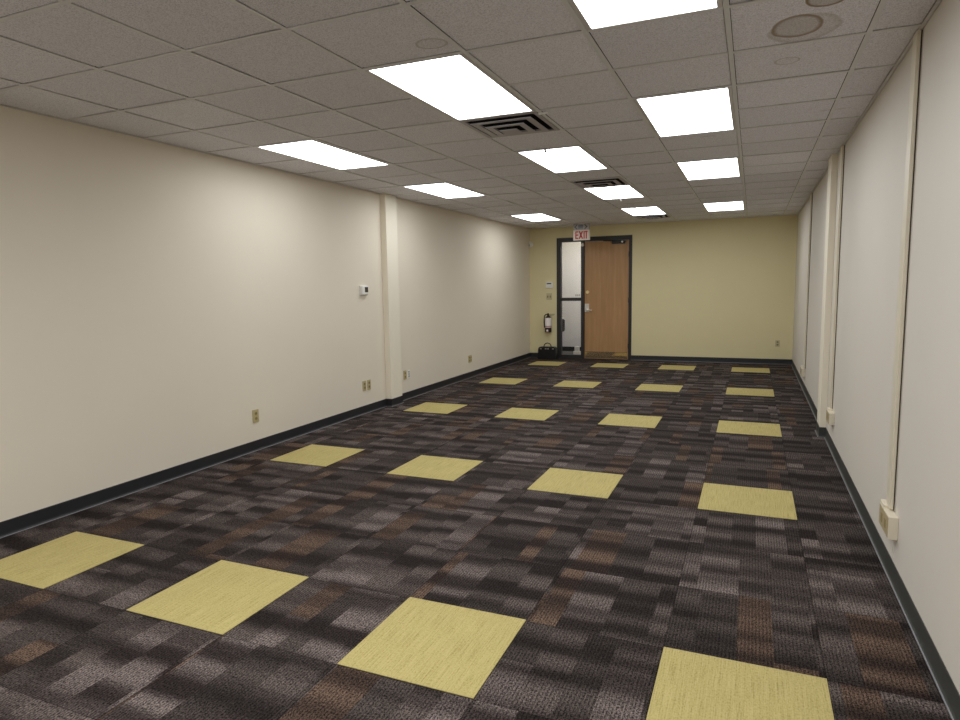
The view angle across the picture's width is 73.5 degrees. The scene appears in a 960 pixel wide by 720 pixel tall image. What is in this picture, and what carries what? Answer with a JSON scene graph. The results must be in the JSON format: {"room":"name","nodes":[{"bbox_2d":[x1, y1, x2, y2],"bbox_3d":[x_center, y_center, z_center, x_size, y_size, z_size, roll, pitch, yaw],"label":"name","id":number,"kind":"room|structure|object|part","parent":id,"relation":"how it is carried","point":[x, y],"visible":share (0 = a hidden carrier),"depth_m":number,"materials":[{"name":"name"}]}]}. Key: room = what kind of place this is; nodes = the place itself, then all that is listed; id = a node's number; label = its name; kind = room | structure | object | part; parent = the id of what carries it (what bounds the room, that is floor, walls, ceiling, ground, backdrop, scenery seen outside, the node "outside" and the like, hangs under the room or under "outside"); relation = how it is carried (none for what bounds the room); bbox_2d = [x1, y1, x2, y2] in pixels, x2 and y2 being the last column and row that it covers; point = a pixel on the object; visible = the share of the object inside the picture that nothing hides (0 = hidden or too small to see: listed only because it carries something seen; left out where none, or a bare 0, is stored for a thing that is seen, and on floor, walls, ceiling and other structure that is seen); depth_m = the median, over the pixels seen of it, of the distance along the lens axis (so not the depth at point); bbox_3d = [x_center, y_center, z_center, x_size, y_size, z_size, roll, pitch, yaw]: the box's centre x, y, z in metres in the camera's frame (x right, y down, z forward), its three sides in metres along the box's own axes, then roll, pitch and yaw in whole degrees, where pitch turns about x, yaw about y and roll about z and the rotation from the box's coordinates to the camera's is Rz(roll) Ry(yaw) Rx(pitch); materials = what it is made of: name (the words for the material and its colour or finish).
{"room":"empty office room","nodes":[
{"label":"empty office room","id":0,"kind":"room"},
{"bbox_2d":[0,104,529,521],"bbox_3d":[-2.409,-0.520,5.534,0.120,2.900,17.734,2,7,23],"label":"wall","id":1,"kind":"structure","parent":0,"point":[155,297],"depth_m":5.36,"materials":[{"name":"beige paint"}]},
{"bbox_2d":[252,409,258,422],"bbox_3d":[-2.130,0.532,6.105,0.012,0.122,0.078,2,7,23],"label":"wall outlet","id":2,"kind":"object","parent":1,"relation":"attached to","point":[255,413],"visible":1,"depth_m":6.10,"materials":[{"name":"beige plastic"}]},
{"bbox_2d":[0,353,530,538],"bbox_3d":[-2.286,0.874,5.652,0.097,0.101,17.494,2,7,23],"label":"baseboard","id":3,"kind":"structure","parent":1,"relation":"attached to","point":[33,519],"depth_m":5.48,"materials":[{"name":"grey plastic"}]},
{"bbox_2d":[359,285,367,295],"bbox_3d":[-1.390,-0.836,7.717,0.044,0.120,0.144,2,7,23],"label":"thermostat","id":4,"kind":"object","parent":1,"relation":"attached to","point":[363,289],"visible":1,"depth_m":7.67,"materials":[{"name":"white plastic"}]},
{"bbox_2d":[362,381,365,390],"bbox_3d":[-1.404,0.315,7.812,0.012,0.122,0.070,2,7,23],"label":"wall outlet","id":5,"kind":"object","parent":1,"relation":"attached to","point":[363,382],"visible":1,"depth_m":7.80,"materials":[{"name":"beige plastic"}]},
{"bbox_2d":[367,379,370,389],"bbox_3d":[-1.364,0.303,7.905,0.012,0.122,0.070,2,7,23],"label":"wall outlet","id":6,"kind":"object","parent":1,"relation":"attached to","point":[368,381],"visible":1,"depth_m":7.90,"materials":[{"name":"beige plastic"}]},
{"bbox_2d":[380,193,401,398],"bbox_3d":[-1.140,-0.758,8.268,0.081,2.705,0.275,2,7,23],"label":"column","id":7,"kind":"structure","parent":1,"relation":"attached to","point":[388,208],"depth_m":8.21,"materials":[{"name":"beige paint"}]},
{"bbox_2d":[0,0,941,228],"bbox_3d":[-0.064,-1.755,4.385,5.019,0.170,17.494,2,7,23],"label":"ceiling","id":8,"kind":"structure","parent":0,"point":[226,78],"depth_m":3.68,"materials":[{"name":"tile"}]},
{"bbox_2d":[256,137,389,169],"bbox_3d":[-1.343,-1.841,5.669,0.582,0.091,1.170,2,7,23],"label":"ceiling light","id":9,"kind":"object","parent":8,"relation":"attached to","point":[313,151],"visible":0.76,"depth_m":5.61,"materials":[{"name":"plastic"}]},
{"bbox_2d":[403,182,486,198],"bbox_3d":[-0.411,-2.110,7.861,0.582,0.091,1.170,2,7,23],"label":"ceiling light","id":10,"kind":"object","parent":8,"relation":"attached to","point":[444,190],"visible":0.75,"depth_m":7.82,"materials":[{"name":"plastic"}]},
{"bbox_2d":[364,37,535,120],"bbox_3d":[-0.125,-1.653,3.863,0.582,0.091,1.170,2,7,23],"label":"ceiling light","id":11,"kind":"object","parent":8,"relation":"attached to","point":[455,86],"visible":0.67,"depth_m":3.76,"materials":[{"name":"plastic"}]},
{"bbox_2d":[459,107,559,137],"bbox_3d":[0.225,-1.748,4.686,0.574,0.162,0.574,2,7,23],"label":"ceiling vent","id":12,"kind":"object","parent":8,"relation":"in","point":[531,122],"visible":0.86,"depth_m":4.74,"materials":[{"name":"metal"}]},
{"bbox_3d":[0.226,-1.670,4.695,0.132,0.004,0.132,2,7,23],"label":"plate","id":13,"kind":"part","parent":12,"relation":"part of","materials":[{"name":"metal"}]},
{"bbox_2d":[512,213,560,221],"bbox_3d":[0.987,-2.512,11.149,0.582,0.091,1.170,2,7,23],"label":"ceiling light","id":14,"kind":"object","parent":8,"relation":"attached to","point":[530,217],"visible":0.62,"depth_m":11.13,"materials":[{"name":"plastic"}]},
{"bbox_2d":[516,136,607,172],"bbox_3d":[0.807,-1.922,6.055,0.582,0.091,1.170,2,7,23],"label":"ceiling light","id":15,"kind":"object","parent":8,"relation":"attached to","point":[576,158],"visible":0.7,"depth_m":6.00,"materials":[{"name":"plastic"}]},
{"bbox_2d":[519,147,605,172],"bbox_3d":[0.808,-1.881,6.060,0.538,0.001,1.159,2,7,23],"label":"diffuser","id":16,"kind":"object","parent":15,"relation":"attached to","point":[570,158],"depth_m":6.00,"materials":[{"name":"white plastic"}]},
{"bbox_2d":[573,223,589,240],"bbox_3d":[1.943,-2.452,12.278,0.320,0.323,0.053,2,7,23],"label":"exit sign","id":17,"kind":"object","parent":8,"relation":"hanging from","point":[581,231],"visible":1,"depth_m":12.26,"materials":[{"name":"white plastic"}]},
{"bbox_3d":[1.942,-2.543,12.269,0.312,0.117,0.042,2,7,23],"label":"panel","id":18,"kind":"part","parent":17,"relation":"part of","materials":[{"name":"grey plastic"}]},
{"bbox_3d":[1.944,-2.388,12.287,0.320,0.195,0.050,2,7,23],"label":"letter panel","id":19,"kind":"part","parent":17,"relation":"part of","materials":[{"name":"white plastic"}]},
{"bbox_2d":[570,169,629,187],"bbox_3d":[1.390,-2.084,7.426,0.574,0.162,0.574,2,7,23],"label":"ceiling vent","id":20,"kind":"object","parent":8,"relation":"in","point":[610,182],"visible":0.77,"depth_m":7.48,"materials":[{"name":"metal"}]},
{"bbox_3d":[1.391,-2.048,7.430,0.574,0.010,0.574,2,7,23],"label":"frame","id":21,"kind":"part","parent":20,"relation":"part of","materials":[{"name":"metal"}]},
{"bbox_2d":[583,179,644,199],"bbox_3d":[1.739,-2.190,8.247,0.582,0.091,1.170,2,7,23],"label":"ceiling light","id":22,"kind":"object","parent":8,"relation":"attached to","point":[625,191],"visible":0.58,"depth_m":8.23,"materials":[{"name":"plastic"}]},
{"bbox_2d":[586,185,642,198],"bbox_3d":[1.740,-2.149,8.252,0.538,0.001,1.159,2,7,23],"label":"diffuser","id":23,"kind":"object","parent":22,"relation":"attached to","point":[615,192],"depth_m":8.22,"materials":[{"name":"white plastic"}]},
{"bbox_2d":[620,203,666,215],"bbox_3d":[2.671,-2.459,10.439,0.582,0.091,1.170,2,7,23],"label":"ceiling light","id":24,"kind":"object","parent":8,"relation":"attached to","point":[649,210],"visible":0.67,"depth_m":10.44,"materials":[{"name":"plastic"}]},
{"bbox_2d":[623,207,664,215],"bbox_3d":[2.672,-2.418,10.444,0.538,0.001,1.159,2,7,23],"label":"diffuser","id":25,"kind":"object","parent":24,"relation":"attached to","point":[646,210],"depth_m":10.45,"materials":[{"name":"white plastic"}]},
{"bbox_2d":[568,0,722,29],"bbox_3d":[0.532,-1.483,2.294,0.582,0.091,1.170,2,7,23],"label":"ceiling light","id":26,"kind":"object","parent":8,"relation":"attached to","point":[594,14],"visible":1,"depth_m":2.74,"materials":[{"name":"plastic"}]},
{"bbox_2d":[634,212,670,219],"bbox_3d":[3.021,-2.554,11.262,0.574,0.162,0.574,2,7,23],"label":"ceiling vent","id":27,"kind":"object","parent":8,"relation":"in","point":[660,216],"visible":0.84,"depth_m":11.28,"materials":[{"name":"metal"}]},
{"bbox_2d":[633,83,735,136],"bbox_3d":[1.464,-1.752,4.486,0.582,0.091,1.170,2,7,23],"label":"ceiling light","id":28,"kind":"object","parent":8,"relation":"attached to","point":[712,110],"visible":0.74,"depth_m":4.40,"materials":[{"name":"plastic"}]},
{"bbox_2d":[675,156,741,179],"bbox_3d":[2.396,-2.020,6.678,0.582,0.091,1.170,2,7,23],"label":"ceiling light","id":29,"kind":"object","parent":8,"relation":"attached to","point":[730,167],"visible":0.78,"depth_m":6.62,"materials":[{"name":"plastic"}]},
{"bbox_2d":[702,201,744,211],"bbox_3d":[3.795,-2.423,9.966,0.582,0.091,1.170,2,7,23],"label":"ceiling light","id":30,"kind":"object","parent":8,"relation":"attached to","point":[725,206],"visible":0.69,"depth_m":9.96,"materials":[{"name":"plastic"}]},
{"bbox_2d":[0,351,950,719],"bbox_3d":[-0.703,0.929,5.727,7.320,0.080,19.090,2,7,23],"label":"floor","id":31,"kind":"structure","parent":0,"point":[600,587],"depth_m":3.51,"materials":[{"name":"carpet"}]},
{"bbox_2d":[0,531,143,588],"bbox_3d":[-2.432,1.146,3.733,0.608,0.004,0.608,2,7,23],"label":"tile","id":32,"kind":"object","parent":31,"relation":"on","point":[42,566],"depth_m":3.71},
{"bbox_2d":[127,560,308,634],"bbox_3d":[-1.309,1.182,3.260,0.608,0.004,0.608,2,7,23],"label":"tile","id":33,"kind":"object","parent":31,"relation":"on","point":[222,595],"depth_m":3.22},
{"bbox_2d":[271,444,363,466],"bbox_3d":[-1.494,0.876,5.938,0.608,0.004,0.608,2,7,23],"label":"tile","id":34,"kind":"object","parent":31,"relation":"on","point":[317,455],"depth_m":5.91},
{"bbox_2d":[337,597,525,698],"bbox_3d":[-0.186,1.218,2.787,0.608,0.004,0.608,2,7,23],"label":"tile","id":35,"kind":"object","parent":31,"relation":"on","point":[448,648],"depth_m":2.74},
{"bbox_2d":[387,455,482,480],"bbox_3d":[-0.371,0.912,5.465,0.608,0.004,0.608,2,7,23],"label":"tile","id":36,"kind":"object","parent":31,"relation":"on","point":[423,466],"depth_m":5.43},
{"bbox_2d":[404,402,466,413],"bbox_3d":[-0.556,0.606,8.144,0.608,0.004,0.608,2,7,23],"label":"tile","id":37,"kind":"object","parent":31,"relation":"on","point":[443,408],"depth_m":8.12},
{"bbox_2d":[479,377,526,384],"bbox_3d":[0.381,0.336,10.349,0.608,0.004,0.608,2,7,23],"label":"tile","id":38,"kind":"structure","parent":31,"relation":"on","point":[494,380],"depth_m":10.34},
{"bbox_2d":[495,408,558,420],"bbox_3d":[0.567,0.641,7.670,0.608,0.004,0.608,2,7,23],"label":"tile","id":39,"kind":"structure","parent":31,"relation":"on","point":[516,413],"depth_m":7.64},
{"bbox_2d":[528,361,565,365],"bbox_3d":[1.319,0.065,12.555,0.608,0.004,0.608,2,7,23],"label":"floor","id":40,"kind":"structure","parent":31,"relation":"on","point":[550,363],"depth_m":12.52,"materials":[{"name":"yellow carpet"}]},
{"bbox_2d":[538,343,557,359],"bbox_3d":[1.399,-0.191,13.289,0.396,0.342,0.145,2,7,23],"label":"briefcase","id":41,"kind":"object","parent":31,"relation":"on","point":[544,352],"visible":1,"depth_m":13.24,"materials":[{"name":"black leather"}]},
{"bbox_2d":[562,319,564,331],"bbox_3d":[1.516,-0.507,14.116,0.595,0.777,0.440,2,7,23],"label":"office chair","id":42,"kind":"object","parent":31,"relation":"on","point":[563,320],"visible":0.06,"depth_m":14.07,"materials":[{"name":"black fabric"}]},
{"bbox_2d":[527,468,622,498],"bbox_3d":[0.752,0.948,4.992,0.608,0.004,0.608,2,7,23],"label":"tile","id":43,"kind":"structure","parent":31,"relation":"on","point":[556,480],"depth_m":4.96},
{"bbox_2d":[573,346,580,354],"bbox_3d":[2.100,-0.200,13.905,0.146,0.195,0.100,2,7,23],"label":"container","id":44,"kind":"object","parent":31,"relation":"on","point":[576,348],"visible":0.83,"depth_m":13.87,"materials":[{"name":"white plastic"}]},
{"bbox_2d":[554,380,600,387],"bbox_3d":[1.504,0.371,9.876,0.608,0.004,0.608,2,7,23],"label":"tile","id":45,"kind":"structure","parent":31,"relation":"on","point":[580,384],"depth_m":9.84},
{"bbox_2d":[591,363,627,367],"bbox_3d":[2.442,0.101,12.081,0.608,0.004,0.608,2,7,23],"label":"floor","id":46,"kind":"structure","parent":31,"relation":"on","point":[609,365],"depth_m":12.05,"materials":[{"name":"yellow carpet"}]},
{"bbox_2d":[598,414,661,427],"bbox_3d":[1.690,0.677,7.197,0.608,0.004,0.608,2,7,23],"label":"tile","id":47,"kind":"structure","parent":31,"relation":"on","point":[610,419],"depth_m":7.17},
{"bbox_2d":[635,384,682,391],"bbox_3d":[2.627,0.407,9.403,0.608,0.004,0.608,2,7,23],"label":"tile","id":48,"kind":"structure","parent":31,"relation":"on","point":[644,387],"depth_m":9.39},
{"bbox_2d":[658,365,695,369],"bbox_3d":[3.565,0.137,11.608,0.608,0.004,0.608,2,7,23],"label":"tile","id":49,"kind":"structure","parent":31,"relation":"on","point":[668,367],"depth_m":11.59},
{"bbox_2d":[646,647,833,719],"bbox_3d":[0.937,1.253,2.313,0.608,0.004,0.608,2,7,23],"label":"tile","id":50,"kind":"structure","parent":31,"relation":"on","point":[688,685],"depth_m":2.40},
{"bbox_2d":[698,483,796,519],"bbox_3d":[1.875,0.983,4.519,0.608,0.004,0.608,2,7,23],"label":"tile","id":51,"kind":"structure","parent":31,"relation":"on","point":[715,497],"depth_m":4.49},
{"bbox_2d":[716,420,781,436],"bbox_3d":[2.813,0.713,6.724,0.608,0.004,0.608,2,7,23],"label":"tile","id":52,"kind":"structure","parent":31,"relation":"on","point":[734,427],"depth_m":6.70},
{"bbox_2d":[726,387,773,396],"bbox_3d":[3.751,0.443,8.930,0.608,0.004,0.608,2,7,23],"label":"tile","id":53,"kind":"structure","parent":31,"relation":"on","point":[730,391],"depth_m":8.89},
{"bbox_2d":[731,367,769,372],"bbox_3d":[4.688,0.173,11.135,0.608,0.004,0.608,2,7,23],"label":"tile","id":54,"kind":"structure","parent":31,"relation":"on","point":[734,369],"depth_m":11.09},
{"bbox_2d":[561,242,580,354],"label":"window","id":55,"kind":"structure","parent":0,"point":[571,251],"depth_m":14.68,"materials":[{"name":"glass"}]},
{"bbox_2d":[562,346,580,350],"bbox_3d":[2.489,-0.245,14.657,6.200,0.100,0.012,2,7,23],"label":"baseboard","id":56,"kind":"structure","parent":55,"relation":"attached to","point":[563,347],"depth_m":14.84,"materials":[{"name":"grey plastic"}]},
{"bbox_2d":[529,207,797,358],"bbox_3d":[3.383,-1.431,12.590,5.019,2.900,0.120,2,7,23],"label":"wall","id":57,"kind":"structure","parent":0,"point":[721,288],"depth_m":12.18,"materials":[{"name":"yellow paint"}]},
{"bbox_2d":[530,353,537,357],"bbox_3d":[1.341,-0.098,13.547,0.585,0.101,0.016,2,7,23],"label":"baseboard","id":58,"kind":"structure","parent":57,"relation":"attached to","point":[535,355],"depth_m":13.63,"materials":[{"name":"grey plastic"}]},
{"bbox_2d":[544,313,551,331],"bbox_3d":[1.448,-0.774,13.343,0.228,0.396,0.156,2,7,23],"label":"fire extinguisher","id":59,"kind":"object","parent":57,"relation":"attached to","point":[547,320],"visible":1,"depth_m":13.30,"materials":[{"name":"metal"}]},
{"bbox_3d":[1.417,-0.751,13.351,0.136,0.350,0.136,2,7,23],"label":"tank","id":60,"kind":"part","parent":59,"relation":"part of","materials":[{"name":"metal"}]},
{"bbox_2d":[546,293,551,299],"bbox_3d":[1.437,-1.321,13.356,0.118,0.140,0.016,2,7,23],"label":"light switch","id":61,"kind":"object","parent":57,"relation":"attached to","point":[548,295],"visible":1,"depth_m":13.36,"materials":[{"name":"beige plastic"}]},
{"bbox_2d":[546,282,552,287],"bbox_3d":[1.434,-1.553,13.322,0.152,0.132,0.030,2,7,23],"label":"alarm keypad","id":62,"kind":"object","parent":57,"relation":"attached to","point":[548,284],"visible":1,"depth_m":13.31,"materials":[{"name":"white plastic"}]},
{"bbox_2d":[557,235,631,359],"bbox_3d":[2.309,-1.248,13.033,1.530,2.470,0.146,2,7,23],"label":"door","id":63,"kind":"structure","parent":57,"relation":"in","point":[606,261],"depth_m":12.96,"materials":[{"name":"brown wood"}]},
{"bbox_3d":[2.562,-0.101,13.068,0.855,0.135,0.002,2,7,23],"label":"kick plate","id":64,"kind":"part","parent":63,"relation":"part of","materials":[{"name":"gold metal"}]},
{"bbox_3d":[2.555,-1.203,12.962,0.894,2.373,0.045,2,7,23],"label":"panel","id":65,"kind":"part","parent":63,"relation":"part of","materials":[{"name":"brown wood"}]},
{"bbox_2d":[631,355,791,364],"bbox_3d":[4.354,-0.002,12.278,2.896,0.101,0.016,2,7,23],"label":"baseboard","id":66,"kind":"structure","parent":57,"relation":"attached to","point":[633,357],"depth_m":12.24,"materials":[{"name":"grey plastic"}]},
{"bbox_2d":[775,340,779,346],"bbox_3d":[5.454,-0.305,11.775,0.075,0.120,0.012,2,7,23],"label":"wall outlet","id":67,"kind":"object","parent":57,"relation":"attached to","point":[777,342],"visible":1,"depth_m":11.77,"materials":[{"name":"beige plastic"}]},
{"bbox_2d":[792,0,959,693],"bbox_3d":[2.334,-0.369,3.535,0.140,2.900,17.734,2,7,23],"label":"wall","id":68,"kind":"structure","parent":0,"point":[925,554],"depth_m":3.10,"materials":[{"name":"white paint"}]},
{"bbox_2d":[800,193,812,376],"bbox_3d":[4.487,-1.011,8.834,0.046,2.480,0.364,2,7,23],"label":"cable raceway","id":69,"kind":"object","parent":68,"relation":"attached to","point":[802,367],"visible":1,"depth_m":8.68,"materials":[{"name":"beige plastic"}]},
{"bbox_2d":[817,153,838,426],"bbox_3d":[3.384,-0.603,6.262,0.056,2.705,0.290,2,7,23],"label":"column","id":70,"kind":"structure","parent":68,"relation":"attached to","point":[833,160],"depth_m":6.16,"materials":[{"name":"beige paint"}]},
{"bbox_2d":[826,145,844,424],"bbox_3d":[3.138,-0.645,5.661,0.046,2.435,0.250,2,7,23],"label":"cable raceway","id":71,"kind":"object","parent":68,"relation":"attached to","point":[830,414],"visible":1,"depth_m":5.69,"materials":[{"name":"beige plastic"}]},
{"bbox_2d":[826,410,828,423],"bbox_3d":[3.135,0.511,5.793,0.003,0.091,0.210,2,7,23],"label":"outlet","id":72,"kind":"object","parent":71,"relation":"attached to","point":[827,411],"depth_m":5.79,"materials":[{"name":"beige plastic"}]},
{"bbox_2d":[791,360,959,719],"bbox_3d":[2.260,1.018,3.737,0.072,0.101,17.494,2,7,23],"label":"baseboard","id":73,"kind":"structure","parent":68,"relation":"attached to","point":[946,687],"depth_m":3.06,"materials":[{"name":"grey plastic"}]},
{"bbox_2d":[879,29,922,540],"bbox_3d":[2.077,-0.334,3.167,0.046,2.447,0.254,2,7,23],"label":"cable raceway","id":74,"kind":"object","parent":68,"relation":"attached to","point":[888,519],"visible":1,"depth_m":3.17,"materials":[{"name":"beige plastic"}]},
{"bbox_2d":[879,504,888,536],"bbox_3d":[2.078,0.824,3.307,0.003,0.100,0.230,2,7,23],"label":"outlet","id":75,"kind":"object","parent":74,"relation":"attached to","point":[884,509],"depth_m":3.29,"materials":[{"name":"beige plastic"}]}
]}

